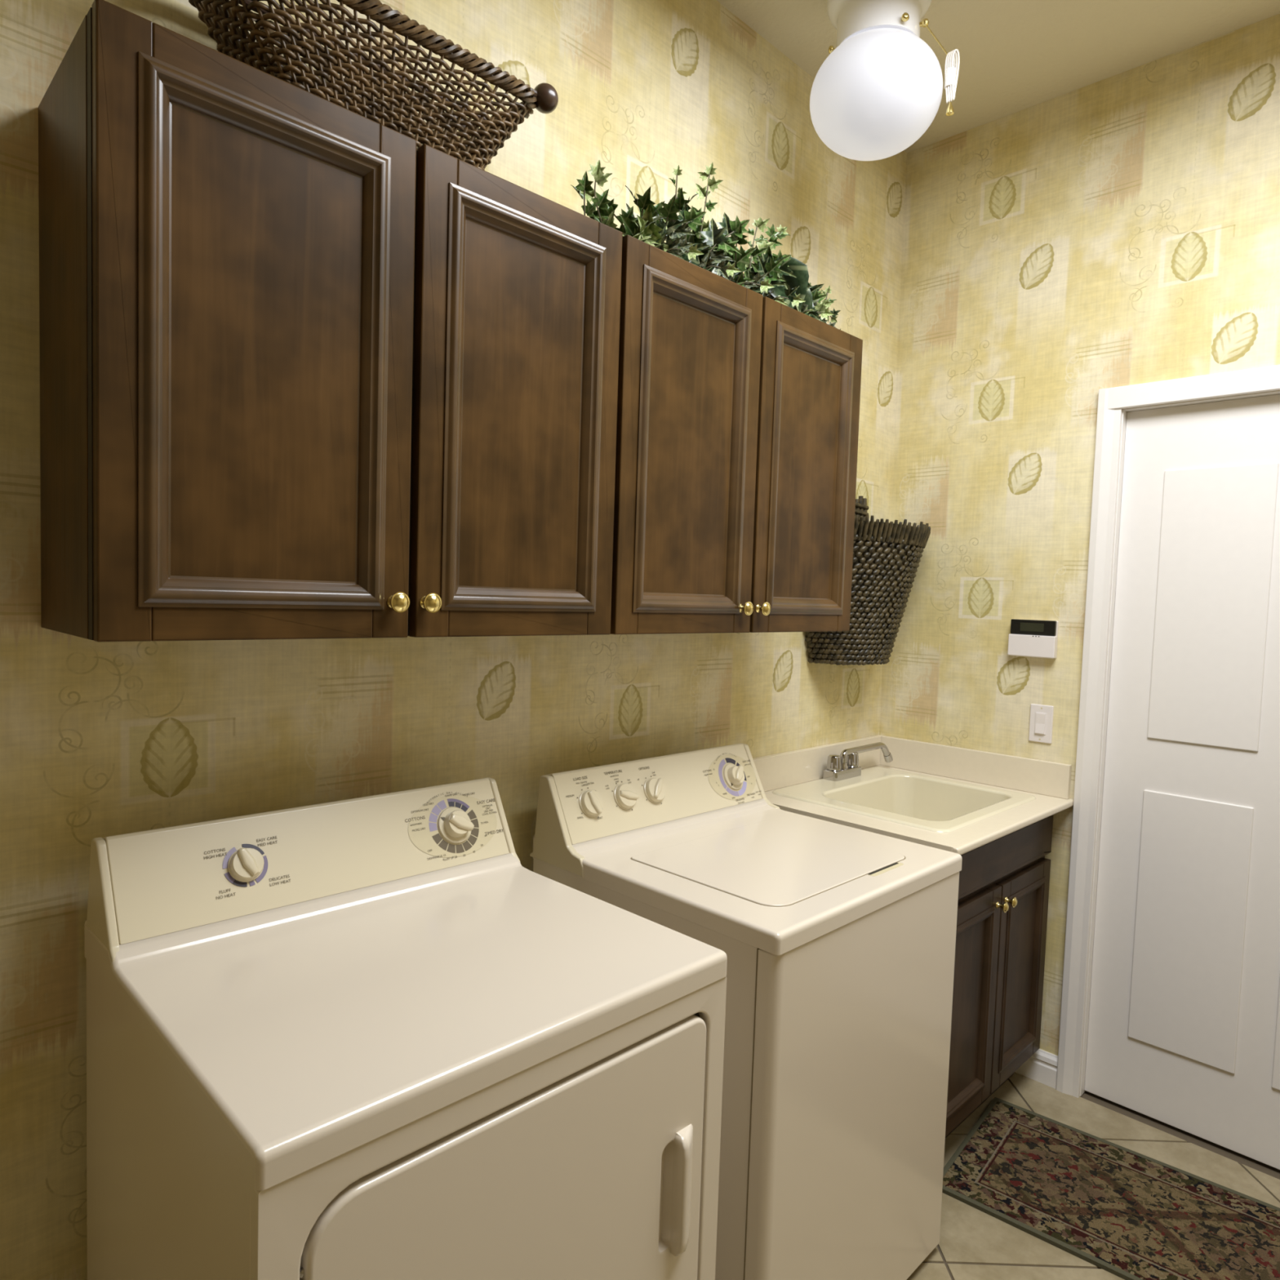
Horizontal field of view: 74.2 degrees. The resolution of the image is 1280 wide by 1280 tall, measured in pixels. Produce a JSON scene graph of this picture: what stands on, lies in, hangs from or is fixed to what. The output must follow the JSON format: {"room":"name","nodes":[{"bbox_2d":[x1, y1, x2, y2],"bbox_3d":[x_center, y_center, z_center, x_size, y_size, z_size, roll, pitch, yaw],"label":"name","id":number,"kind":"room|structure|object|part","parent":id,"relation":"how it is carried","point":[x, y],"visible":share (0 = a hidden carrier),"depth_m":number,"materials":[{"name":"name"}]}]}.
{"room":"laundry room","nodes":[
{"label":"laundry room","id":0,"kind":"room"},
{"bbox_2d":[0,0,906,1279],"bbox_3d":[-0.502,-0.143,1.685,3.950,3.098,0.100,-1,4,-45],"label":"wall","id":1,"kind":"structure","parent":0,"point":[102,740],"depth_m":1.66,"materials":[{"name":"paper"}]},
{"bbox_2d":[38,0,622,641],"bbox_3d":[-0.445,-0.387,1.399,0.848,0.749,0.354,-1,4,-45],"label":"upper cabinet","id":2,"kind":"object","parent":1,"relation":"attached to","point":[308,371],"visible":1,"depth_m":1.18,"materials":[{"name":"brown wood"}]},
{"bbox_3d":[-0.595,-0.372,1.043,0.013,0.663,0.042,4,4,29],"label":"moulding","id":3,"kind":"part","parent":2,"relation":"part of","materials":[{"name":"brown wood"}]},
{"bbox_3d":[-0.363,-0.378,1.316,0.846,0.744,0.020,-1,4,-45],"label":"frame","id":4,"kind":"part","parent":2,"relation":"part of","materials":[{"name":"brown wood"}]},
{"bbox_3d":[-0.512,-0.031,1.169,0.296,0.059,0.020,-1,4,-45],"label":"rail","id":5,"kind":"part","parent":2,"relation":"part of","materials":[{"name":"brown wood"}]},
{"bbox_3d":[-0.505,-0.064,1.161,0.328,0.040,0.020,-1,4,-45],"label":"moulding","id":6,"kind":"part","parent":2,"relation":"part of","materials":[{"name":"brown wood"}]},
{"bbox_3d":[-0.485,-0.685,1.128,0.328,0.040,0.020,-1,4,-45],"label":"moulding","id":7,"kind":"part","parent":2,"relation":"part of","materials":[{"name":"brown wood"}]},
{"bbox_3d":[-0.505,-0.375,1.155,0.304,0.639,0.009,-1,4,-45],"label":"door","id":8,"kind":"part","parent":2,"relation":"part of","materials":[{"name":"brown wood"}]},
{"bbox_3d":[-0.490,-0.719,1.132,0.296,0.059,0.020,-1,4,-45],"label":"rail","id":9,"kind":"part","parent":2,"relation":"part of","materials":[{"name":"brown wood"}]},
{"bbox_3d":[-0.392,-0.377,1.244,0.042,0.663,0.013,0,4,-29],"label":"moulding","id":10,"kind":"part","parent":2,"relation":"part of","materials":[{"name":"brown wood"}]},
{"bbox_2d":[188,0,558,170],"bbox_3d":[-0.447,-0.898,1.421,0.652,0.269,0.200,-1,4,-45],"label":"wicker basket","id":11,"kind":"object","parent":2,"relation":"on","point":[220,16],"visible":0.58,"depth_m":1.35,"materials":[{"name":"brown wicker"}]},
{"bbox_3d":[-0.492,-1.009,1.462,0.587,0.014,0.014,-1,4,-45],"label":"rod","id":12,"kind":"part","parent":11,"relation":"part of","materials":[{"name":"brown wood"}]},
{"bbox_3d":[-0.391,-1.000,1.361,0.587,0.014,0.014,-1,4,-45],"label":"rod","id":13,"kind":"part","parent":11,"relation":"part of","materials":[{"name":"brown wood"}]},
{"bbox_3d":[-0.366,-0.057,1.277,0.032,0.032,0.030,-1,4,-45],"label":"knob","id":14,"kind":"part","parent":2,"relation":"part of","materials":[{"name":"gold metal"}]},
{"bbox_3d":[-0.327,-0.058,1.316,0.032,0.032,0.030,-1,4,-45],"label":"knob","id":15,"kind":"part","parent":2,"relation":"part of","materials":[{"name":"gold metal"}]},
{"bbox_3d":[-0.292,-0.379,1.344,0.013,0.663,0.042,4,4,29],"label":"moulding","id":16,"kind":"part","parent":2,"relation":"part of","materials":[{"name":"brown wood"}]},
{"bbox_3d":[-0.209,-0.037,1.470,0.296,0.059,0.020,-1,4,-45],"label":"rail","id":17,"kind":"part","parent":2,"relation":"part of","materials":[{"name":"brown wood"}]},
{"bbox_3d":[-0.202,-0.070,1.462,0.328,0.040,0.020,-1,4,-45],"label":"moulding","id":18,"kind":"part","parent":2,"relation":"part of","materials":[{"name":"brown wood"}]},
{"bbox_3d":[-0.202,-0.382,1.456,0.304,0.639,0.009,-1,4,-45],"label":"door","id":19,"kind":"part","parent":2,"relation":"part of","materials":[{"name":"brown wood"}]},
{"bbox_3d":[-0.181,-0.692,1.429,0.328,0.040,0.020,-1,4,-45],"label":"moulding","id":20,"kind":"part","parent":2,"relation":"part of","materials":[{"name":"brown wood"}]},
{"bbox_3d":[-0.186,-0.726,1.433,0.296,0.059,0.020,-1,4,-45],"label":"rail","id":21,"kind":"part","parent":2,"relation":"part of","materials":[{"name":"brown wood"}]},
{"bbox_3d":[-0.089,-0.383,1.545,0.042,0.663,0.013,0,4,-29],"label":"moulding","id":22,"kind":"part","parent":2,"relation":"part of","materials":[{"name":"brown wood"}]},
{"bbox_2d":[610,235,862,634],"bbox_3d":[0.158,-0.399,1.997,0.846,0.749,0.354,-1,4,-45],"label":"upper cabinet","id":23,"kind":"object","parent":1,"relation":"attached to","point":[738,407],"visible":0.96,"depth_m":1.83,"materials":[{"name":"brown wood"}]},
{"bbox_3d":[0.011,-0.385,1.644,0.013,0.663,0.042,4,4,29],"label":"moulding","id":24,"kind":"part","parent":23,"relation":"part of","materials":[{"name":"brown wood"}]},
{"bbox_3d":[0.095,-0.043,1.772,0.299,0.059,0.020,-1,4,-45],"label":"rail","id":25,"kind":"part","parent":23,"relation":"part of","materials":[{"name":"brown wood"}]},
{"bbox_3d":[0.102,-0.076,1.763,0.331,0.040,0.020,-1,4,-45],"label":"moulding","id":26,"kind":"part","parent":23,"relation":"part of","materials":[{"name":"brown wood"}]},
{"bbox_3d":[0.102,-0.388,1.757,0.307,0.639,0.009,-1,4,-45],"label":"door","id":27,"kind":"part","parent":23,"relation":"part of","materials":[{"name":"brown wood"}]},
{"bbox_3d":[0.117,-0.732,1.734,0.299,0.059,0.020,-1,4,-45],"label":"rail","id":28,"kind":"part","parent":23,"relation":"part of","materials":[{"name":"brown wood"}]},
{"bbox_3d":[0.122,-0.698,1.730,0.331,0.040,0.020,-1,4,-45],"label":"moulding","id":29,"kind":"part","parent":23,"relation":"part of","materials":[{"name":"brown wood"}]},
{"bbox_2d":[570,159,840,329],"bbox_3d":[0.209,-0.925,1.961,0.946,0.307,0.264,-1,4,-45],"label":"ivy plant","id":30,"kind":"object","parent":23,"relation":"on","point":[783,279],"visible":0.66,"depth_m":1.85,"materials":[{"name":"green plant"}]},
{"bbox_3d":[-0.080,-0.822,1.697,0.009,0.111,0.116,4,4,35],"label":"stem","id":31,"kind":"part","parent":30,"relation":"part of","materials":[{"name":"green plant"}]},
{"bbox_3d":[-0.070,-0.846,1.702,0.063,0.157,0.012,-1,4,-45],"label":"stem","id":32,"kind":"part","parent":30,"relation":"part of","materials":[{"name":"green plant"}]},
{"bbox_3d":[-0.037,-0.818,1.719,0.047,0.100,0.007,1,3,-18],"label":"stem","id":33,"kind":"part","parent":30,"relation":"part of","materials":[{"name":"green plant"}]},
{"bbox_3d":[0.067,-0.891,1.839,0.024,0.239,0.004,1,3,-16],"label":"stem","id":34,"kind":"part","parent":30,"relation":"part of","materials":[{"name":"green plant"}]},
{"bbox_3d":[0.063,-0.778,1.718,0.073,0.030,0.016,3,3,20],"label":"stem","id":35,"kind":"part","parent":30,"relation":"part of","materials":[{"name":"green plant"}]},
{"bbox_3d":[0.134,-0.912,1.903,0.048,0.280,0.006,0,4,-32],"label":"stem","id":36,"kind":"part","parent":30,"relation":"part of","materials":[{"name":"green plant"}]},
{"bbox_3d":[0.148,-0.780,1.803,0.073,0.030,0.016,3,3,20],"label":"stem","id":37,"kind":"part","parent":30,"relation":"part of","materials":[{"name":"green plant"}]},
{"bbox_3d":[0.166,-0.835,1.867,0.050,0.132,0.063,-1,4,-45],"label":"stem","id":38,"kind":"part","parent":30,"relation":"part of","materials":[{"name":"green plant"}]},
{"bbox_3d":[0.211,-0.827,1.918,0.010,0.115,0.077,1,3,-8],"label":"stem","id":39,"kind":"part","parent":30,"relation":"part of","materials":[{"name":"green plant"}]},
{"bbox_3d":[0.233,-0.782,1.887,0.073,0.030,0.016,3,3,20],"label":"stem","id":40,"kind":"part","parent":30,"relation":"part of","materials":[{"name":"green plant"}]},
{"bbox_3d":[0.269,-0.881,2.014,0.033,0.215,0.011,-1,4,-45],"label":"stem","id":41,"kind":"part","parent":30,"relation":"part of","materials":[{"name":"green plant"}]},
{"bbox_3d":[0.318,-0.784,1.972,0.073,0.030,0.016,3,3,20],"label":"stem","id":42,"kind":"part","parent":30,"relation":"part of","materials":[{"name":"green plant"}]},
{"bbox_3d":[0.216,-0.389,1.847,0.042,0.663,0.013,0,4,-29],"label":"moulding","id":43,"kind":"part","parent":23,"relation":"part of","materials":[{"name":"brown wood"}]},
{"bbox_3d":[0.235,-0.070,1.873,0.032,0.032,0.030,-1,4,-45],"label":"knob","id":44,"kind":"part","parent":23,"relation":"part of","materials":[{"name":"gold metal"}]},
{"bbox_3d":[0.280,-0.071,1.918,0.032,0.032,0.030,-1,4,-45],"label":"knob","id":45,"kind":"part","parent":23,"relation":"part of","materials":[{"name":"gold metal"}]},
{"bbox_3d":[0.314,-0.391,1.944,0.013,0.663,0.042,4,4,29],"label":"moulding","id":46,"kind":"part","parent":23,"relation":"part of","materials":[{"name":"brown wood"}]},
{"bbox_3d":[0.396,-0.050,2.070,0.294,0.059,0.020,-1,4,-45],"label":"rail","id":47,"kind":"part","parent":23,"relation":"part of","materials":[{"name":"brown wood"}]},
{"bbox_3d":[0.403,-0.083,2.062,0.326,0.040,0.020,-1,4,-45],"label":"moulding","id":48,"kind":"part","parent":23,"relation":"part of","materials":[{"name":"brown wood"}]},
{"bbox_3d":[0.403,-0.395,2.055,0.302,0.639,0.009,-1,4,-45],"label":"door","id":49,"kind":"part","parent":23,"relation":"part of","materials":[{"name":"brown wood"}]},
{"bbox_3d":[0.418,-0.739,2.033,0.294,0.059,0.020,-1,4,-45],"label":"rail","id":50,"kind":"part","parent":23,"relation":"part of","materials":[{"name":"brown wood"}]},
{"bbox_3d":[0.423,-0.705,2.028,0.326,0.040,0.020,-1,4,-45],"label":"moulding","id":51,"kind":"part","parent":23,"relation":"part of","materials":[{"name":"brown wood"}]},
{"bbox_3d":[0.515,-0.396,2.144,0.042,0.663,0.013,0,4,-29],"label":"moulding","id":52,"kind":"part","parent":23,"relation":"part of","materials":[{"name":"brown wood"}]},
{"bbox_2d":[752,735,880,791],"bbox_3d":[0.567,0.394,2.708,0.765,0.103,0.019,-1,4,-45],"label":"backsplash","id":53,"kind":"structure","parent":1,"relation":"attached to","point":[781,770],"depth_m":2.64,"materials":[{"name":"stone"}]},
{"bbox_2d":[804,495,930,665],"bbox_3d":[0.740,-0.195,2.669,0.605,0.548,0.248,-1,4,-45],"label":"hanging basket","id":54,"kind":"object","parent":1,"relation":"hanging from","point":[886,555],"visible":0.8,"depth_m":2.59,"materials":[{"name":"brown wicker"}]},
{"bbox_2d":[716,0,1279,152],"bbox_3d":[0.445,-1.611,0.699,3.950,0.100,2.650,-1,4,-45],"label":"ceiling","id":55,"kind":"structure","parent":0,"point":[1015,55],"depth_m":2.28,"materials":[{"name":"beige paint"}]},
{"bbox_2d":[809,0,959,160],"bbox_3d":[0.589,-1.426,2.105,0.320,0.410,0.320,0,4,-28],"label":"ceiling light","id":56,"kind":"object","parent":55,"relation":"hanging from","point":[876,93],"visible":1,"depth_m":2.02,"materials":[{"name":"white glass"}]},
{"bbox_3d":[0.721,-1.450,2.047,0.061,0.081,0.004,2,3,10],"label":"pull chain","id":57,"kind":"part","parent":56,"relation":"part of","materials":[{"name":"gold metal"}]},
{"bbox_3d":[0.752,-1.360,2.045,0.030,0.120,0.028,2,3,0],"label":"pull cord","id":58,"kind":"part","parent":56,"relation":"part of","materials":[{"name":"white fabric"}]},
{"bbox_2d":[879,13,1279,1096],"bbox_3d":[1.760,-0.069,2.139,0.100,3.048,2.450,-1,4,-45],"label":"wall","id":59,"kind":"structure","parent":0,"point":[1122,228],"depth_m":2.58,"materials":[{"name":"paper"}]},
{"bbox_2d":[878,734,1071,799],"bbox_3d":[1.065,0.407,2.765,0.019,0.103,0.641,-1,4,-45],"label":"backsplash","id":60,"kind":"structure","parent":59,"relation":"attached to","point":[1052,779],"depth_m":2.72,"materials":[{"name":"stone"}]},
{"bbox_2d":[1007,618,1058,658],"bbox_3d":[1.210,-0.004,2.603,0.028,0.115,0.139,-1,4,-45],"label":"alarm keypad","id":61,"kind":"object","parent":59,"relation":"attached to","point":[1028,637],"visible":1,"depth_m":2.59,"materials":[{"name":"white plastic"}]},
{"bbox_2d":[1015,1048,1057,1088],"bbox_3d":[1.050,1.300,2.804,0.014,0.097,0.636,-1,4,-45],"label":"baseboard","id":62,"kind":"structure","parent":59,"relation":"attached to","point":[1041,1067],"depth_m":2.61,"materials":[{"name":"white paint"}]},
{"bbox_2d":[1028,703,1053,743],"bbox_3d":[1.231,0.257,2.599,0.012,0.116,0.068,-1,4,-45],"label":"light switch","id":63,"kind":"object","parent":59,"relation":"attached to","point":[1041,721],"visible":1,"depth_m":2.60,"materials":[{"name":"white plastic"}]},
{"bbox_3d":[1.231,0.257,2.599,0.002,0.067,0.034,-1,4,-45],"label":"rocker frame","id":64,"kind":"part","parent":63,"relation":"part of","materials":[{"name":"white plastic"}]},
{"bbox_2d":[1056,364,1279,1097],"bbox_3d":[1.673,0.348,2.222,0.120,2.102,0.945,-1,4,-45],"label":"trim","id":65,"kind":"structure","parent":59,"relation":"attached to","point":[1113,402],"depth_m":2.48,"materials":[{"name":"white paint"}]},
{"bbox_3d":[1.671,-0.670,2.133,0.018,0.062,0.945,-1,4,-45],"label":"head casing","id":66,"kind":"part","parent":65,"relation":"part of","materials":[{"name":"white paint"}]},
{"bbox_2d":[1084,394,1279,1169],"bbox_3d":[1.677,0.376,2.229,0.046,2.029,0.815,-1,4,-45],"label":"door","id":67,"kind":"structure","parent":59,"relation":"in","point":[1184,1025],"depth_m":2.34,"materials":[{"name":"white paint"}]},
{"bbox_3d":[1.529,0.802,2.359,0.007,0.730,0.260,-1,4,-45],"label":"panel","id":68,"kind":"part","parent":67,"relation":"part of","materials":[{"name":"white paint"}]},
{"bbox_3d":[1.558,-0.091,2.311,0.007,0.760,0.260,-1,4,-45],"label":"panel","id":69,"kind":"part","parent":67,"relation":"part of","materials":[{"name":"white paint"}]},
{"bbox_3d":[1.768,0.823,2.118,0.007,0.730,0.260,-1,4,-45],"label":"panel","id":70,"kind":"part","parent":67,"relation":"part of","materials":[{"name":"white paint"}]},
{"bbox_2d":[906,1071,1279,1279],"bbox_3d":[0.345,1.471,0.865,3.950,0.080,2.650,-1,4,-45],"label":"floor","id":71,"kind":"structure","parent":0,"point":[974,1244],"depth_m":2.20,"materials":[{"name":"tile"}]},
{"bbox_2d":[84,777,727,1279],"bbox_3d":[-0.353,0.840,1.275,0.686,1.090,0.700,-1,4,-45],"label":"dryer","id":72,"kind":"object","parent":71,"relation":"on","point":[358,1038],"visible":1,"depth_m":1.11,"materials":[{"name":"beige metal"}]},
{"bbox_3d":[-0.610,0.349,1.312,0.053,0.050,0.036,-1,4,-45],"label":"control knob","id":73,"kind":"part","parent":72,"relation":"part of","materials":[{"name":"beige plastic"}]},
{"bbox_3d":[-0.342,0.346,1.575,0.069,0.062,0.047,-1,4,-45],"label":"control knob","id":74,"kind":"part","parent":72,"relation":"part of","materials":[{"name":"beige plastic"}]},
{"bbox_3d":[-0.133,0.938,1.055,0.682,0.864,0.018,-1,4,-45],"label":"panel","id":75,"kind":"part","parent":72,"relation":"part of","materials":[{"name":"white metal"}]},
{"bbox_3d":[-0.127,0.868,1.052,0.595,0.634,0.020,-1,4,-45],"label":"door","id":76,"kind":"part","parent":72,"relation":"part of","materials":[{"name":"white metal"}]},
{"bbox_3d":[0.068,0.789,1.211,0.040,0.178,0.023,-1,4,-45],"label":"handle","id":77,"kind":"part","parent":72,"relation":"part of","materials":[{"name":"white plastic"}]},
{"bbox_2d":[529,742,962,1279],"bbox_3d":[0.225,0.835,1.881,0.690,1.072,0.665,-1,4,-45],"label":"washer","id":78,"kind":"object","parent":71,"relation":"on","point":[838,941],"visible":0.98,"depth_m":1.65,"materials":[{"name":"beige metal"}]},
{"bbox_3d":[-0.105,0.357,1.848,0.061,0.057,0.039,-1,4,-45],"label":"control knob","id":79,"kind":"part","parent":78,"relation":"part of","materials":[{"name":"beige plastic"}]},
{"bbox_3d":[-0.032,0.355,1.921,0.061,0.057,0.039,-1,4,-45],"label":"control knob","id":80,"kind":"part","parent":78,"relation":"part of","materials":[{"name":"beige plastic"}]},
{"bbox_3d":[0.036,0.354,1.988,0.061,0.057,0.039,-1,4,-45],"label":"control knob","id":81,"kind":"part","parent":78,"relation":"part of","materials":[{"name":"beige plastic"}]},
{"bbox_3d":[0.245,0.355,2.190,0.069,0.063,0.046,-1,4,-45],"label":"control knob","id":82,"kind":"part","parent":78,"relation":"part of","materials":[{"name":"beige plastic"}]},
{"bbox_3d":[0.281,0.461,1.796,0.484,0.003,0.376,-1,4,-45],"label":"lid","id":83,"kind":"part","parent":78,"relation":"part of","materials":[{"name":"white metal"}]},
{"bbox_3d":[0.440,0.940,1.666,0.680,0.855,0.040,-1,4,-45],"label":"panel","id":84,"kind":"part","parent":78,"relation":"part of","materials":[{"name":"white metal"}]},
{"bbox_2d":[945,814,1053,1137],"bbox_3d":[0.783,0.921,2.515,0.741,0.868,0.613,-1,4,-45],"label":"base cabinet","id":85,"kind":"object","parent":71,"relation":"on","point":[1004,882],"visible":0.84,"depth_m":2.32,"materials":[{"name":"brown wood"}]},
{"bbox_2d":[752,734,1073,854],"bbox_3d":[0.797,0.424,2.491,0.785,0.124,0.655,-1,4,-45],"label":"countertop","id":86,"kind":"structure","parent":85,"relation":"on","point":[1049,782],"depth_m":2.58,"materials":[{"name":"stone"}]},
{"bbox_2d":[822,742,893,781],"bbox_3d":[0.727,0.393,2.794,0.366,0.093,0.052,-1,4,-45],"label":"faucet","id":87,"kind":"object","parent":86,"relation":"on","point":[845,766],"visible":1,"depth_m":2.72,"materials":[{"name":"silver metal"}]},
{"bbox_3d":[0.617,0.389,2.684,0.045,0.048,0.045,3,3,23],"label":"handle","id":88,"kind":"part","parent":87,"relation":"part of","materials":[{"name":"silver metal"}]},
{"bbox_3d":[0.690,0.387,2.758,0.045,0.048,0.045,1,3,-22],"label":"handle","id":89,"kind":"part","parent":87,"relation":"part of","materials":[{"name":"silver metal"}]},
{"bbox_3d":[0.752,0.378,2.810,0.287,0.063,0.022,-1,4,-42],"label":"spout","id":90,"kind":"part","parent":87,"relation":"part of","materials":[{"name":"silver metal"}]},
{"bbox_2d":[772,766,1035,832],"bbox_3d":[0.786,0.579,2.527,0.624,0.246,0.548,-1,4,-45],"label":"sink","id":91,"kind":"object","parent":86,"relation":"in","point":[935,804],"visible":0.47,"depth_m":2.65,"materials":[{"name":"ceramic"}]},
{"bbox_3d":[0.833,1.233,2.215,0.252,0.057,0.020,-1,4,-45],"label":"rail","id":92,"kind":"part","parent":85,"relation":"part of","materials":[{"name":"brown wood"}]},
{"bbox_3d":[0.839,1.202,2.208,0.279,0.034,0.016,-1,4,-45],"label":"moulding","id":93,"kind":"part","parent":85,"relation":"part of","materials":[{"name":"brown wood"}]},
{"bbox_3d":[0.838,0.967,2.204,0.259,0.484,0.010,-1,4,-45],"label":"door","id":94,"kind":"part","parent":85,"relation":"part of","materials":[{"name":"brown wood"}]},
{"bbox_3d":[0.850,0.701,2.186,0.252,0.057,0.020,-1,4,-45],"label":"rail","id":95,"kind":"part","parent":85,"relation":"part of","materials":[{"name":"brown wood"}]},
{"bbox_3d":[0.855,0.733,2.183,0.279,0.034,0.016,-1,4,-45],"label":"moulding","id":96,"kind":"part","parent":85,"relation":"part of","materials":[{"name":"brown wood"}]},
{"bbox_3d":[0.934,0.966,2.280,0.036,0.504,0.009,0,4,-28],"label":"moulding","id":97,"kind":"part","parent":85,"relation":"part of","materials":[{"name":"brown wood"}]},
{"bbox_3d":[0.978,0.719,2.280,0.029,0.029,0.030,-1,4,-45],"label":"knob","id":98,"kind":"part","parent":85,"relation":"part of","materials":[{"name":"gold metal"}]},
{"bbox_3d":[1.025,0.964,2.370,0.009,0.504,0.036,4,4,28],"label":"moulding","id":99,"kind":"part","parent":85,"relation":"part of","materials":[{"name":"brown wood"}]},
{"bbox_3d":[0.983,0.585,2.308,0.729,0.130,0.020,-1,4,-45],"label":"false drawer","id":100,"kind":"part","parent":85,"relation":"part of","materials":[{"name":"brown wood"}]},
{"bbox_3d":[1.019,0.718,2.321,0.029,0.029,0.030,-1,4,-45],"label":"knob","id":101,"kind":"part","parent":85,"relation":"part of","materials":[{"name":"gold metal"}]},
{"bbox_3d":[1.094,1.228,2.474,0.245,0.057,0.020,-1,4,-45],"label":"rail","id":102,"kind":"part","parent":85,"relation":"part of","materials":[{"name":"brown wood"}]},
{"bbox_3d":[1.100,1.197,2.467,0.272,0.034,0.016,-1,4,-45],"label":"moulding","id":103,"kind":"part","parent":85,"relation":"part of","materials":[{"name":"brown wood"}]},
{"bbox_3d":[1.099,0.961,2.463,0.252,0.484,0.010,-1,4,-45],"label":"door","id":104,"kind":"part","parent":85,"relation":"part of","materials":[{"name":"brown wood"}]},
{"bbox_3d":[1.111,0.695,2.445,0.245,0.057,0.020,-1,4,-45],"label":"rail","id":105,"kind":"part","parent":85,"relation":"part of","materials":[{"name":"brown wood"}]},
{"bbox_3d":[1.115,0.728,2.441,0.272,0.034,0.016,-1,4,-45],"label":"moulding","id":106,"kind":"part","parent":85,"relation":"part of","materials":[{"name":"brown wood"}]},
{"bbox_3d":[1.193,0.960,2.536,0.036,0.504,0.009,0,4,-28],"label":"moulding","id":107,"kind":"part","parent":85,"relation":"part of","materials":[{"name":"brown wood"}]},
{"bbox_2d":[942,1097,1279,1279],"bbox_3d":[1.207,1.390,2.055,0.818,0.010,0.500,4,4,40],"label":"rug","id":108,"kind":"object","parent":71,"relation":"on","point":[1126,1213],"visible":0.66,"depth_m":2.08,"materials":[{"name":"multicoloured fabric"}]}
]}

